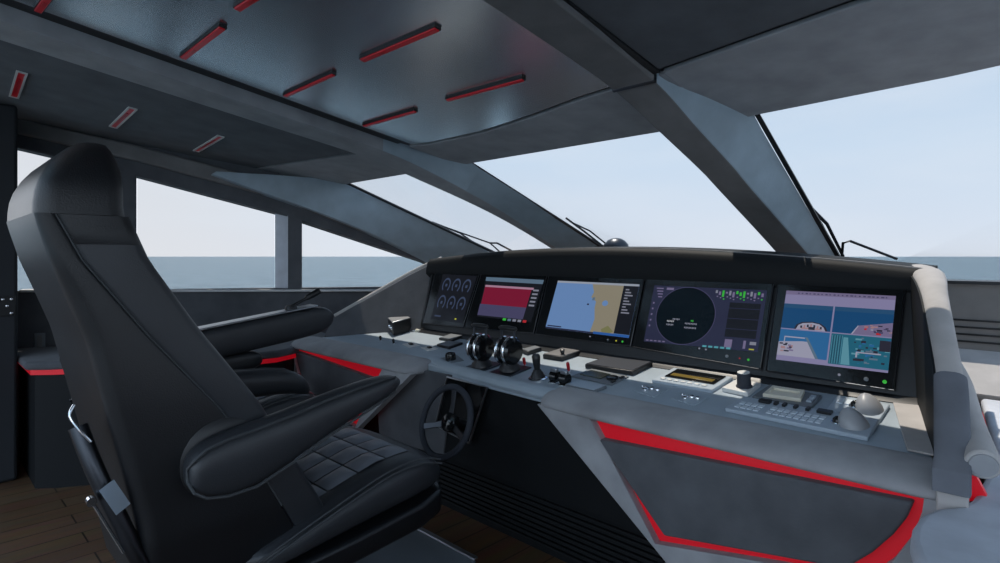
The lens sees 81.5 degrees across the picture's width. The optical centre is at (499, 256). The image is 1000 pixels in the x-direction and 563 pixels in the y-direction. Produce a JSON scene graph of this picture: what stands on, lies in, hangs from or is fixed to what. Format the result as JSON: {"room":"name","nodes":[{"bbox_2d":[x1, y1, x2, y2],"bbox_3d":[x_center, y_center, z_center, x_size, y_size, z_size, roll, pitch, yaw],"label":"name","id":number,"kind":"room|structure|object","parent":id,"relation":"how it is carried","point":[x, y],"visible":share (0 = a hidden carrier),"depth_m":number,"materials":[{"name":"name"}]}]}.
{"room":"control cabin","nodes":[
{"label":"control cabin","id":0,"kind":"room"},
{"bbox_2d":[18,286,381,457],"bbox_3d":[-3.246,0.782,4.018,2.127,1.175,6.380,0,0,45],"label":"wall","id":1,"kind":"structure","parent":0,"point":[204,308],"depth_m":4.53,"materials":[{"name":"grey paint"}]},
{"bbox_2d":[0,296,15,315],"bbox_3d":[-2.981,0.300,3.508,0.015,0.120,0.080,0,0,45],"label":"switch plate","id":2,"kind":"object","parent":1,"relation":"attached to","point":[7,303],"visible":1,"depth_m":3.51,"materials":[{"name":"black plastic"}]},
{"bbox_2d":[0,103,17,482],"bbox_3d":[-3.339,0.222,3.582,0.600,2.296,0.500,0,0,45],"label":"door","id":3,"kind":"structure","parent":1,"relation":"attached to","point":[8,113],"depth_m":3.52,"materials":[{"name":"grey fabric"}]},
{"bbox_2d":[34,333,44,346],"bbox_3d":[-3.170,0.583,3.995,0.028,0.110,0.059,0,0,45],"label":"wall socket","id":4,"kind":"object","parent":1,"relation":"attached to","point":[39,338],"visible":0.74,"depth_m":3.99,"materials":[{"name":"grey plastic"}]},
{"bbox_2d":[120,169,136,232],"bbox_3d":[-2.738,-0.179,4.263,0.087,0.937,0.120,0,0,45],"label":"trim","id":5,"kind":"structure","parent":1,"relation":"attached to","point":[129,180],"depth_m":4.25,"materials":[{"name":"grey fabric"}]},
{"bbox_2d":[19,289,376,291],"bbox_3d":[-2.078,0.270,4.615,0.953,0.088,2.635,0,0,45],"label":"trim","id":6,"kind":"structure","parent":1,"relation":"attached to","point":[21,290],"depth_m":4.65,"materials":[{"name":"grey"}]},
{"bbox_2d":[18,119,424,263],"bbox_3d":[-1.938,-0.412,4.762,1.291,1.265,3.513,0,0,45],"label":"trim","id":7,"kind":"structure","parent":1,"relation":"attached to","point":[150,173],"depth_m":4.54,"materials":[{"name":"grey fabric"}]},
{"bbox_2d":[275,214,287,287],"bbox_3d":[-1.788,-0.042,4.791,0.122,0.665,0.090,0,0,45],"label":"trim","id":8,"kind":"structure","parent":1,"relation":"attached to","point":[281,222],"depth_m":4.78,"materials":[{"name":"grey metal"}]},
{"bbox_2d":[288,214,301,287],"bbox_3d":[-1.717,-0.033,4.833,0.148,0.647,0.141,0,0,45],"label":"trim","id":9,"kind":"structure","parent":1,"relation":"attached to","point":[294,224],"depth_m":4.78,"materials":[{"name":"grey fabric"}]},
{"bbox_2d":[0,458,565,562],"bbox_3d":[-0.578,1.400,1.409,9.200,0.060,7.200,0,0,45],"label":"floor","id":10,"kind":"structure","parent":0,"point":[39,525],"depth_m":2.88,"materials":[{"name":"brown wood"}]},
{"bbox_2d":[18,332,325,488],"bbox_3d":[-2.138,0.995,4.111,1.373,0.750,1.927,0,0,45],"label":"cabinet","id":11,"kind":"object","parent":10,"relation":"on","point":[48,455],"depth_m":3.44,"materials":[{"name":"grey fabric"}]},
{"bbox_2d":[18,332,325,369],"bbox_3d":[-2.151,0.645,3.971,2.095,0.050,0.964,0,0,-28],"label":"countertop","id":12,"kind":"structure","parent":11,"relation":"on","point":[35,358],"depth_m":3.75,"materials":[{"name":"grey fabric"}]},
{"bbox_2d":[59,288,332,414],"bbox_3d":[-1.603,0.533,3.086,0.820,1.674,1.405,0,0,45],"label":"chair","id":13,"kind":"object","parent":10,"relation":"on","point":[234,340],"visible":0.16,"depth_m":2.96,"materials":[{"name":"grey leather"}]},
{"bbox_2d":[258,394,313,414],"bbox_3d":[-1.502,0.868,3.209,0.650,0.245,0.832,0,0,44],"label":"seat cushion","id":14,"kind":"object","parent":13,"relation":"on","point":[271,404],"depth_m":3.12,"materials":[{"name":"grey leather"}]},
{"bbox_2d":[7,142,477,562],"bbox_3d":[-0.812,0.533,2.070,0.792,1.674,1.405,0,0,45],"label":"chair","id":15,"kind":"object","parent":10,"relation":"on","point":[177,450],"visible":1,"depth_m":1.60,"materials":[{"name":"black leather"}]},
{"bbox_2d":[75,244,322,524],"bbox_3d":[-0.997,0.435,1.882,0.600,0.930,0.724,0,0,44],"label":"backrest cushion","id":16,"kind":"object","parent":15,"relation":"on","point":[150,386],"depth_m":1.55,"materials":[{"name":"grey leather"}]},
{"bbox_2d":[246,427,439,562],"bbox_3d":[-0.701,0.868,2.183,0.650,0.245,0.832,0,0,44],"label":"seat cushion","id":17,"kind":"object","parent":15,"relation":"on","point":[366,491],"depth_m":2.01,"materials":[{"name":"grey leather"}]},
{"bbox_2d":[290,247,999,562],"bbox_3d":[0.352,0.656,3.229,3.796,1.428,1.500,0,0,45],"label":"console","id":18,"kind":"object","parent":10,"relation":"on","point":[616,473],"depth_m":2.26,"materials":[{"name":"plastic"}]},
{"bbox_2d":[388,316,410,335],"bbox_3d":[-0.715,0.478,4.066,0.175,0.121,0.214,0,0,45],"label":"instrument box","id":19,"kind":"object","parent":18,"relation":"on","point":[397,325],"visible":0.87,"depth_m":3.99,"materials":[{"name":"black plastic"}]},
{"bbox_2d":[403,342,419,347],"bbox_3d":[-0.558,0.550,3.628,0.141,0.020,0.098,0,0,45],"label":"rocker switch","id":20,"kind":"object","parent":18,"relation":"attached to","point":[410,344],"visible":1,"depth_m":3.61,"materials":[{"name":"white plastic"}]},
{"bbox_2d":[421,345,437,350],"bbox_3d":[-0.426,0.550,3.493,0.132,0.020,0.094,0,0,45],"label":"rocker switch","id":21,"kind":"object","parent":18,"relation":"attached to","point":[427,348],"visible":1,"depth_m":3.48,"materials":[{"name":"white plastic"}]},
{"bbox_2d":[419,384,473,460],"bbox_3d":[-0.238,0.790,2.804,0.361,0.338,0.216,0,0,45],"label":"steering wheel","id":22,"kind":"object","parent":18,"relation":"attached to","point":[450,422],"visible":1,"depth_m":2.78,"materials":[{"name":"grey"}]},
{"bbox_2d":[437,341,462,348],"bbox_3d":[-0.307,0.533,3.512,0.130,0.031,0.119,0,0,45],"label":"pad","id":23,"kind":"object","parent":18,"relation":"on","point":[447,344],"visible":1,"depth_m":3.49,"materials":[{"name":"black plastic"}]},
{"bbox_2d":[439,334,461,340],"bbox_3d":[-0.307,0.516,3.696,0.137,0.031,0.121,0,0,45],"label":"pad","id":24,"kind":"object","parent":18,"relation":"on","point":[450,337],"visible":0.94,"depth_m":3.67,"materials":[{"name":"black plastic"}]},
{"bbox_2d":[422,274,479,326],"bbox_3d":[-0.333,0.274,3.903,0.456,0.382,0.152,0,0,45],"label":"display","id":25,"kind":"object","parent":18,"relation":"attached to","point":[451,296],"visible":1,"depth_m":3.88,"materials":[{"name":"black glass"}]},
{"bbox_2d":[466,323,500,370],"bbox_3d":[-0.094,0.463,2.994,0.142,0.237,0.170,0,0,45],"label":"lever","id":26,"kind":"object","parent":18,"relation":"on","point":[479,347],"visible":0.96,"depth_m":2.95,"materials":[{"name":"grey metal"}]},
{"bbox_2d":[464,275,546,333],"bbox_3d":[0.030,0.270,3.548,0.581,0.371,0.147,0,0,45],"label":"display","id":27,"kind":"object","parent":18,"relation":"attached to","point":[510,300],"visible":0.98,"depth_m":3.52,"materials":[{"name":"black"}]},
{"bbox_2d":[490,325,531,376],"bbox_3d":[0.049,0.460,2.878,0.142,0.237,0.170,0,0,45],"label":"lever","id":28,"kind":"object","parent":18,"relation":"on","point":[507,350],"visible":0.99,"depth_m":2.83,"materials":[{"name":"grey metal"}]},
{"bbox_2d":[523,346,541,354],"bbox_3d":[0.172,0.515,3.195,0.081,0.037,0.120,0,0,45],"label":"pad","id":29,"kind":"object","parent":18,"relation":"on","point":[533,349],"visible":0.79,"depth_m":3.17,"materials":[{"name":"black"}]},
{"bbox_2d":[528,353,547,381],"bbox_3d":[0.177,0.516,2.710,0.090,0.125,0.090,0,0,45],"label":"joystick","id":30,"kind":"object","parent":18,"relation":"on","point":[537,375],"visible":1,"depth_m":2.69,"materials":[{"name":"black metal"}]},
{"bbox_2d":[548,368,559,383],"bbox_3d":[0.253,0.541,2.642,0.042,0.068,0.060,0,0,45],"label":"lever","id":31,"kind":"object","parent":18,"relation":"on","point":[554,373],"visible":0.84,"depth_m":2.62,"materials":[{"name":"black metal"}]},
{"bbox_2d":[543,348,580,360],"bbox_3d":[0.327,0.505,3.048,0.142,0.060,0.147,0,0,45],"label":"pad","id":32,"kind":"object","parent":18,"relation":"on","point":[561,354],"visible":1,"depth_m":3.01,"materials":[{"name":"black plastic"}]},
{"bbox_2d":[558,370,571,386],"bbox_3d":[0.293,0.542,2.594,0.042,0.068,0.060,0,0,45],"label":"lever","id":33,"kind":"object","parent":18,"relation":"on","point":[565,377],"visible":0.91,"depth_m":2.58,"materials":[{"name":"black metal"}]},
{"bbox_2d":[566,362,570,372],"bbox_3d":[0.327,0.528,2.770,0.021,0.051,0.029,0,0,45],"label":"toggle switch","id":34,"kind":"object","parent":18,"relation":"on","point":[567,363],"visible":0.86,"depth_m":2.76,"materials":[{"name":"red plastic"}]},
{"bbox_2d":[565,380,606,391],"bbox_3d":[0.372,0.564,2.525,0.172,0.025,0.085,0,0,45],"label":"keypad","id":35,"kind":"object","parent":18,"relation":"on","point":[580,384],"visible":0.94,"depth_m":2.51,"materials":[{"name":"grey plastic"}]},
{"bbox_2d":[535,276,644,346],"bbox_3d":[0.470,0.269,3.116,0.627,0.352,0.140,0,0,45],"label":"display","id":36,"kind":"object","parent":18,"relation":"attached to","point":[601,310],"visible":1,"depth_m":3.08,"materials":[{"name":"black"}]},
{"bbox_2d":[571,369,628,385],"bbox_3d":[0.457,0.547,2.653,0.238,0.029,0.155,0,0,45],"label":"instrument","id":37,"kind":"object","parent":18,"relation":"on","point":[594,375],"visible":1,"depth_m":2.63,"materials":[{"name":"grey plastic"}]},
{"bbox_2d":[603,238,628,246],"bbox_3d":[0.750,-0.059,3.750,0.200,0.122,0.200,0,0,45],"label":"dome","id":38,"kind":"object","parent":18,"relation":"on","point":[613,242],"visible":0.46,"depth_m":3.69,"materials":[{"name":"grey metal"}]},
{"bbox_2d":[585,357,651,375],"bbox_3d":[0.566,0.518,2.770,0.269,0.046,0.171,0,0,45],"label":"tablet","id":39,"kind":"object","parent":18,"relation":"on","point":[632,367],"visible":1,"depth_m":2.73,"materials":[{"name":"black plastic"}]},
{"bbox_2d":[632,384,668,397],"bbox_3d":[0.619,0.555,2.414,0.132,0.024,0.125,0,0,45],"label":"panel","id":40,"kind":"object","parent":18,"relation":"on","point":[649,390],"visible":1,"depth_m":2.40,"materials":[{"name":"plastic"}]},
{"bbox_2d":[426,247,937,292],"bbox_3d":[0.755,0.206,3.394,2.920,0.528,0.700,0,0,44],"label":"hood","id":41,"kind":"object","parent":18,"relation":"attached to","point":[646,263],"depth_m":2.78,"materials":[{"name":"black fabric"}]},
{"bbox_2d":[671,392,708,405],"bbox_3d":[0.741,0.557,2.276,0.121,0.024,0.117,0,0,45],"label":"panel","id":42,"kind":"object","parent":18,"relation":"on","point":[687,398],"visible":1,"depth_m":2.27,"materials":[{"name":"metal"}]},
{"bbox_2d":[652,368,732,392],"bbox_3d":[0.822,0.526,2.481,0.274,0.042,0.201,0,0,45],"label":"panel","id":43,"kind":"object","parent":18,"relation":"on","point":[676,377],"visible":1,"depth_m":2.45,"materials":[{"name":"white plastic"}]},
{"bbox_2d":[632,280,773,369],"bbox_3d":[0.915,0.286,2.671,0.623,0.371,0.147,0,0,45],"label":"display","id":44,"kind":"object","parent":18,"relation":"attached to","point":[722,322],"visible":1,"depth_m":2.63,"materials":[{"name":"black glass"}]},
{"bbox_2d":[752,385,821,407],"bbox_3d":[1.094,0.525,2.199,0.213,0.042,0.170,0,0,45],"label":"intercom","id":45,"kind":"object","parent":18,"relation":"on","point":[792,396],"visible":0.92,"depth_m":2.17,"materials":[{"name":"grey plastic"}]},
{"bbox_2d":[763,385,804,401],"bbox_3d":[1.080,0.518,2.191,0.132,0.028,0.108,0,0,44],"label":"screen","id":46,"kind":"object","parent":45,"relation":"on","point":[774,393],"depth_m":2.18,"materials":[{"name":"beige plastic"}]},
{"bbox_2d":[725,396,879,440],"bbox_3d":[1.029,0.530,2.004,0.455,0.082,0.169,0,0,45],"label":"keyboard","id":47,"kind":"object","parent":18,"relation":"on","point":[849,422],"visible":1,"depth_m":1.96,"materials":[{"name":"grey plastic"}]},
{"bbox_2d":[765,284,905,390],"bbox_3d":[1.307,0.295,2.280,0.459,0.374,0.149,0,0,45],"label":"display","id":48,"kind":"object","parent":18,"relation":"on","point":[835,334],"visible":1,"depth_m":2.26,"materials":[{"name":"black"}]},
{"bbox_2d":[828,393,889,420],"bbox_3d":[1.251,0.509,2.028,0.166,0.077,0.170,0,0,45],"label":"trackball","id":49,"kind":"object","parent":18,"relation":"on","point":[866,404],"visible":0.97,"depth_m":1.98,"materials":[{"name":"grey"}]},
{"bbox_2d":[910,399,999,562],"bbox_3d":[1.698,0.995,0.856,1.778,0.750,3.000,0,0,45],"label":"sofa","id":50,"kind":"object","parent":10,"relation":"on","point":[971,534],"depth_m":1.32,"materials":[{"name":"grey leather"}]},
{"bbox_2d":[402,0,854,144],"bbox_3d":[-0.909,-0.998,1.714,8.300,0.735,3.970,0,0,45],"label":"ceiling","id":51,"kind":"structure","parent":0,"point":[661,69],"depth_m":1.96,"materials":[{"name":"grey fabric"}]},
{"bbox_2d":[0,40,350,167],"bbox_3d":[-2.770,-0.953,3.284,2.554,0.544,3.402,0,0,45],"label":"lining","id":52,"kind":"object","parent":51,"relation":"attached to","point":[56,92],"visible":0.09,"depth_m":3.53,"materials":[{"name":"grey fabric"}]},
{"bbox_2d":[9,70,27,98],"bbox_3d":[-2.649,-0.939,3.186,0.614,0.022,0.077,0,0,45],"label":"strip light","id":53,"kind":"object","parent":52,"relation":"attached to","point":[20,77],"visible":1,"depth_m":3.16,"materials":[{"name":"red plastic"}]},
{"bbox_2d":[15,79,20,91],"bbox_3d":[-2.649,-0.938,3.186,0.011,0.008,0.306,0,0,-43],"label":"diffuser","id":54,"kind":"object","parent":53,"relation":"attached to","point":[17,81],"depth_m":3.18,"materials":[{"name":"red paint"}]},
{"bbox_2d":[109,106,137,128],"bbox_3d":[-2.349,-0.860,3.607,0.640,0.022,0.083,0,0,45],"label":"strip light","id":55,"kind":"object","parent":52,"relation":"attached to","point":[128,112],"visible":1,"depth_m":3.58,"materials":[{"name":"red plastic"}]},
{"bbox_2d":[193,135,223,151],"bbox_3d":[-2.026,-0.779,4.020,0.646,0.025,0.100,0,0,45],"label":"strip light","id":56,"kind":"object","parent":52,"relation":"attached to","point":[216,138],"visible":1,"depth_m":3.99,"materials":[{"name":"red plastic"}]},
{"bbox_2d":[0,0,403,143],"bbox_3d":[-1.784,-0.959,2.314,0.110,0.532,3.400,0,0,45],"label":"trim","id":57,"kind":"structure","parent":51,"relation":"attached to","point":[11,3],"depth_m":2.67,"materials":[{"name":"black"}]},
{"bbox_2d":[0,3,597,247],"bbox_3d":[-1.027,-0.541,2.797,1.018,1.417,5.150,0,0,45],"label":"pillar","id":58,"kind":"structure","parent":51,"relation":"attached to","point":[469,183],"depth_m":3.10,"materials":[{"name":"grey plastic"}]},
{"bbox_2d":[14,0,608,143],"bbox_3d":[-1.114,-0.950,1.691,1.720,0.551,3.450,0,0,45],"label":"ceiling panel","id":59,"kind":"object","parent":51,"relation":"attached to","point":[276,47],"visible":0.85,"depth_m":2.32,"materials":[{"name":"metal"}]},
{"bbox_2d":[33,0,51,12],"bbox_3d":[-1.635,-0.945,2.103,0.392,0.022,0.048,0,0,45],"label":"strip light","id":60,"kind":"object","parent":59,"relation":"attached to","point":[40,6],"visible":1,"depth_m":2.17,"materials":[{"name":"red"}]},
{"bbox_2d":[179,23,226,59],"bbox_3d":[-1.219,-0.870,2.369,0.479,0.022,0.037,0,0,45],"label":"strip light","id":61,"kind":"object","parent":59,"relation":"attached to","point":[218,29],"visible":1,"depth_m":2.33,"materials":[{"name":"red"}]},
{"bbox_2d":[233,0,258,11],"bbox_3d":[-0.790,-0.873,1.923,0.376,0.022,0.047,0,0,45],"label":"strip light","id":62,"kind":"object","parent":59,"relation":"attached to","point":[240,5],"visible":1,"depth_m":2.00,"materials":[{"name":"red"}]},
{"bbox_2d":[283,71,336,96],"bbox_3d":[-0.896,-0.797,2.706,0.484,0.021,0.030,0,0,45],"label":"strip light","id":63,"kind":"object","parent":59,"relation":"attached to","point":[331,74],"visible":1,"depth_m":2.67,"materials":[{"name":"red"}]},
{"bbox_2d":[362,109,417,126],"bbox_3d":[-0.587,-0.725,3.053,0.471,0.020,0.026,0,0,45],"label":"strip light","id":64,"kind":"object","parent":59,"relation":"attached to","point":[412,111],"visible":1,"depth_m":3.03,"materials":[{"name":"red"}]},
{"bbox_2d":[359,24,440,61],"bbox_3d":[-0.389,-0.799,2.194,0.478,0.021,0.037,0,0,45],"label":"strip light","id":65,"kind":"object","parent":59,"relation":"attached to","point":[432,29],"visible":1,"depth_m":2.16,"materials":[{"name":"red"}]},
{"bbox_2d":[445,76,525,101],"bbox_3d":[-0.074,-0.728,2.534,0.473,0.021,0.036,0,0,45],"label":"strip light","id":66,"kind":"object","parent":59,"relation":"attached to","point":[520,79],"visible":1,"depth_m":2.51,"materials":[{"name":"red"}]},
{"bbox_2d":[257,153,404,183],"bbox_3d":[-1.500,-0.672,4.576,2.552,0.127,0.715,0,0,45],"label":"lining","id":67,"kind":"object","parent":51,"relation":"attached to","point":[345,168],"visible":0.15,"depth_m":4.38,"materials":[{"name":"grey fabric"}]},
{"bbox_2d":[409,70,681,163],"bbox_3d":[0.180,-0.660,3.036,1.800,0.103,0.556,0,0,45],"label":"lining","id":68,"kind":"object","parent":51,"relation":"attached to","point":[602,115],"visible":0.69,"depth_m":2.98,"materials":[{"name":"grey fabric"}]},
{"bbox_2d":[564,0,659,73],"bbox_3d":[-0.546,-0.956,1.014,0.060,0.528,3.280,0,0,45],"label":"trim","id":69,"kind":"structure","parent":51,"relation":"attached to","point":[641,60],"depth_m":2.00,"materials":[{"name":"black"}]},
{"bbox_2d":[612,74,656,92],"bbox_3d":[0.525,-0.683,2.278,0.193,0.039,0.015,0,0,45],"label":"trim","id":70,"kind":"structure","parent":51,"relation":"attached to","point":[654,80],"depth_m":2.26,"materials":[{"name":"grey metal"}]},
{"bbox_2d":[570,0,848,68],"bbox_3d":[0.644,-0.964,-0.165,3.350,0.523,3.267,0,0,45],"label":"lining","id":71,"kind":"object","parent":51,"relation":"attached to","point":[664,33],"visible":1,"depth_m":1.82,"materials":[{"name":"grey fabric"}]},
{"bbox_2d":[664,0,999,115],"bbox_3d":[1.905,-0.685,1.116,3.354,0.153,0.876,0,0,45],"label":"lining","id":72,"kind":"object","parent":51,"relation":"attached to","point":[857,47],"visible":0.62,"depth_m":1.92,"materials":[{"name":"grey fabric"}]},
{"bbox_3d":[2.263,0.777,3.230,6.500,1.186,0.120,0,0,45],"label":"wall","id":73,"kind":"structure","parent":0,"visible":0},
{"bbox_2d":[473,163,602,246],"bbox_3d":[0.436,-0.238,4.029,0.702,0.868,1.340,0,0,45],"label":"trim","id":74,"kind":"structure","parent":73,"relation":"attached to","point":[541,207],"depth_m":4.01,"materials":[{"name":"black rubber"}]},
{"bbox_2d":[483,0,834,255],"bbox_3d":[0.106,-0.511,1.684,0.421,1.476,5.150,0,0,45],"label":"window pillar","id":75,"kind":"structure","parent":73,"relation":"attached to","point":[729,146],"depth_m":2.47,"materials":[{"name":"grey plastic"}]},
{"bbox_2d":[755,114,840,255],"bbox_3d":[1.565,-0.238,2.920,0.117,0.868,1.340,0,0,45],"label":"trim","id":76,"kind":"structure","parent":73,"relation":"attached to","point":[759,118],"depth_m":2.80,"materials":[{"name":"black rubber"}]},
{"bbox_2d":[947,279,999,403],"bbox_3d":[2.834,0.390,2.242,2.100,0.540,0.510,0,0,45],"label":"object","id":77,"kind":"object","parent":73,"relation":"attached to","point":[975,304],"visible":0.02,"depth_m":2.78,"materials":[{"name":"grey plastic"}]},
{"bbox_3d":[0.868,-0.227,3.651,1.880,0.820,1.284,0,0,45],"label":"window","id":78,"kind":"structure","parent":73,"relation":"in","visible":0},
{"bbox_2d":[565,217,605,245],"bbox_3d":[0.622,-0.167,4.085,0.144,0.208,0.347,0,0,45],"label":"windscreen wiper","id":79,"kind":"object","parent":78,"relation":"attached to","point":[566,218],"visible":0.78,"depth_m":4.07,"materials":[{"name":"black metal"}]},
{"bbox_3d":[2.291,-0.271,1.853,2.730,0.909,1.854,0,0,45],"label":"window","id":80,"kind":"structure","parent":73,"relation":"in","visible":0},
{"bbox_2d":[814,209,897,259],"bbox_3d":[1.812,-0.135,2.987,0.312,0.308,0.504,0,0,45],"label":"windscreen wiper","id":81,"kind":"object","parent":80,"relation":"attached to","point":[840,249],"visible":0.6,"depth_m":3.07,"materials":[{"name":"black metal"}]},
{"bbox_3d":[-0.127,-0.227,4.629,2.070,0.820,1.284,0,0,45],"label":"window","id":82,"kind":"structure","parent":73,"relation":"in","visible":0},
{"bbox_2d":[211,171,494,262],"bbox_3d":[-1.120,-0.295,4.734,1.252,0.707,1.969,0,0,45],"label":"window frame","id":83,"kind":"structure","parent":82,"relation":"attached to","point":[343,203],"depth_m":4.89,"materials":[{"name":"grey metal"}]},
{"bbox_2d":[432,221,510,250],"bbox_3d":[-0.237,-0.167,4.927,0.557,0.269,0.442,0,0,45],"label":"windscreen wiper","id":84,"kind":"object","parent":82,"relation":"attached to","point":[456,231],"visible":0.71,"depth_m":4.94,"materials":[{"name":"black metal"}]},
{"label":"outside","id":85,"kind":"structure","parent":0,"visible":0},
{"bbox_2d":[18,257,999,290],"bbox_3d":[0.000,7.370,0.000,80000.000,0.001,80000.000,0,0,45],"label":"sea","id":86,"kind":"structure","parent":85,"point":[177,272],"depth_m":328.85,"materials":[{"name":"blue liquid"}]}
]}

